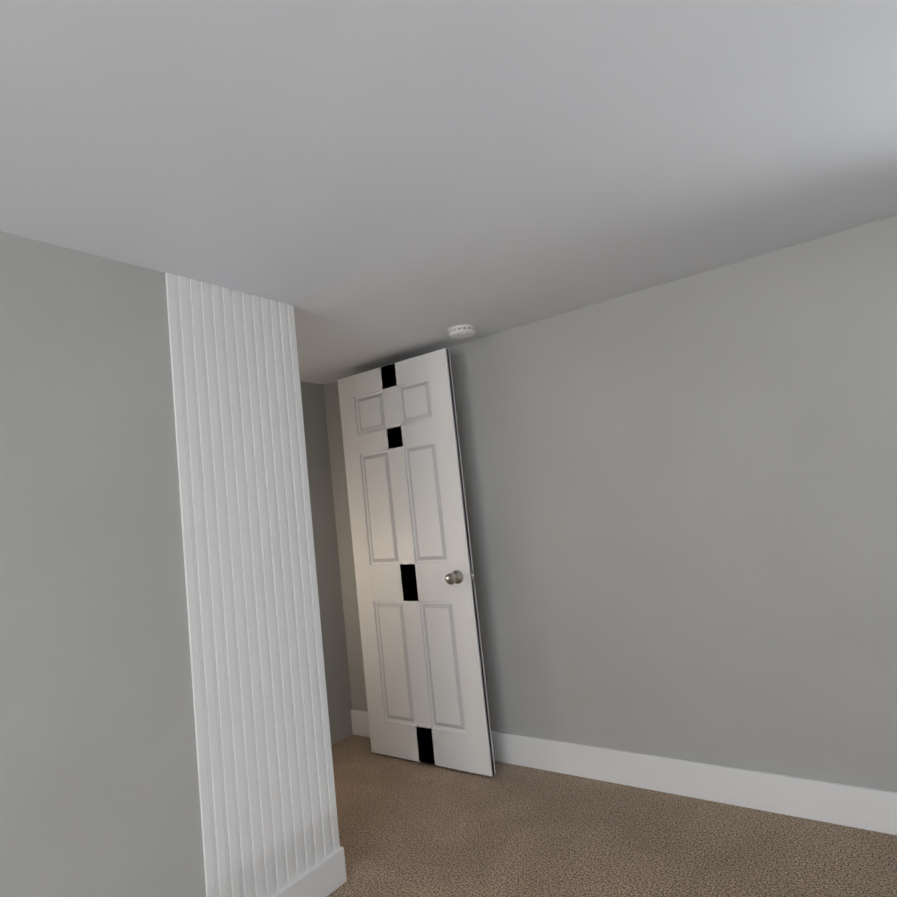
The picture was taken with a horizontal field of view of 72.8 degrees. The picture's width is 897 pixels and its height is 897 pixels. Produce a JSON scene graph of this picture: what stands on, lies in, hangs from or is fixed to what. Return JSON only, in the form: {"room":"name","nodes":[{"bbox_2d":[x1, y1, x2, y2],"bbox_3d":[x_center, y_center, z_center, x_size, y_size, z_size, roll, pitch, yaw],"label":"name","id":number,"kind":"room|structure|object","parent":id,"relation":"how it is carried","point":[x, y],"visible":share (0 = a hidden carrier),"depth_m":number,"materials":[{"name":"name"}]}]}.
{"room":"empty bedroom","nodes":[
{"label":"empty bedroom","id":0,"kind":"room"},
{"bbox_2d":[0,231,205,896],"bbox_3d":[-2.288,0.540,0.735,1.145,2.100,4.540,-10,-7,35],"label":"wall","id":1,"kind":"structure","parent":0,"point":[99,790],"depth_m":1.64,"materials":[{"name":"paint"}]},
{"bbox_2d":[165,272,339,896],"bbox_3d":[-0.642,0.427,2.044,0.010,1.985,0.508,-10,-7,35],"label":"wall panel","id":2,"kind":"object","parent":1,"relation":"attached to","point":[269,819],"depth_m":2.01,"materials":[{"name":"white wood"}]},
{"bbox_2d":[270,846,346,896],"bbox_3d":[-1.668,1.430,0.374,0.025,0.140,4.406,-10,-7,35],"label":"baseboard","id":3,"kind":"structure","parent":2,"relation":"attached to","point":[327,875],"depth_m":2.06,"materials":[{"name":"white wood"}]},
{"bbox_2d":[300,381,352,745],"bbox_3d":[-1.040,0.645,3.294,0.150,2.100,1.070,-10,-7,35],"label":"wall","id":4,"kind":"structure","parent":0,"point":[338,689],"depth_m":3.60,"materials":[{"name":"paint"}]},
{"bbox_2d":[0,0,896,383],"bbox_3d":[-0.596,-0.786,0.282,4.760,0.080,5.760,-10,-7,35],"label":"ceiling","id":5,"kind":"structure","parent":0,"point":[360,186],"depth_m":1.41,"materials":[{"name":"paint"}]},
{"bbox_2d":[447,324,476,338],"bbox_3d":[0.066,-0.553,2.899,0.140,0.037,0.140,-10,-7,35],"label":"smoke detector","id":6,"kind":"object","parent":5,"relation":"attached to","point":[461,331],"visible":1,"depth_m":2.86,"materials":[{"name":"white plastic"}]},
{"bbox_2d":[323,215,896,791],"bbox_3d":[1.107,0.339,2.495,4.610,2.100,0.150,-10,-7,35],"label":"wall","id":7,"kind":"structure","parent":0,"point":[681,503],"depth_m":2.47,"materials":[{"name":"paint"}]},
{"bbox_2d":[351,710,896,834],"bbox_3d":[1.215,1.299,2.298,4.440,0.140,0.019,-10,-7,35],"label":"baseboard","id":8,"kind":"structure","parent":7,"relation":"attached to","point":[870,809],"depth_m":2.42,"materials":[{"name":"white wood"}]},
{"bbox_2d":[327,735,896,896],"bbox_3d":[-0.365,1.358,0.081,4.760,0.050,5.760,-10,-7,35],"label":"floor","id":9,"kind":"structure","parent":0,"point":[408,828],"depth_m":2.22,"materials":[{"name":"carpet"}]},
{"bbox_2d":[338,348,494,776],"bbox_3d":[-0.200,0.563,3.134,0.772,2.030,0.179,-10,-7,35],"label":"door leaf","id":10,"kind":"structure","parent":9,"relation":"on","point":[425,685],"depth_m":3.09,"materials":[{"name":"white wood"}]}
]}

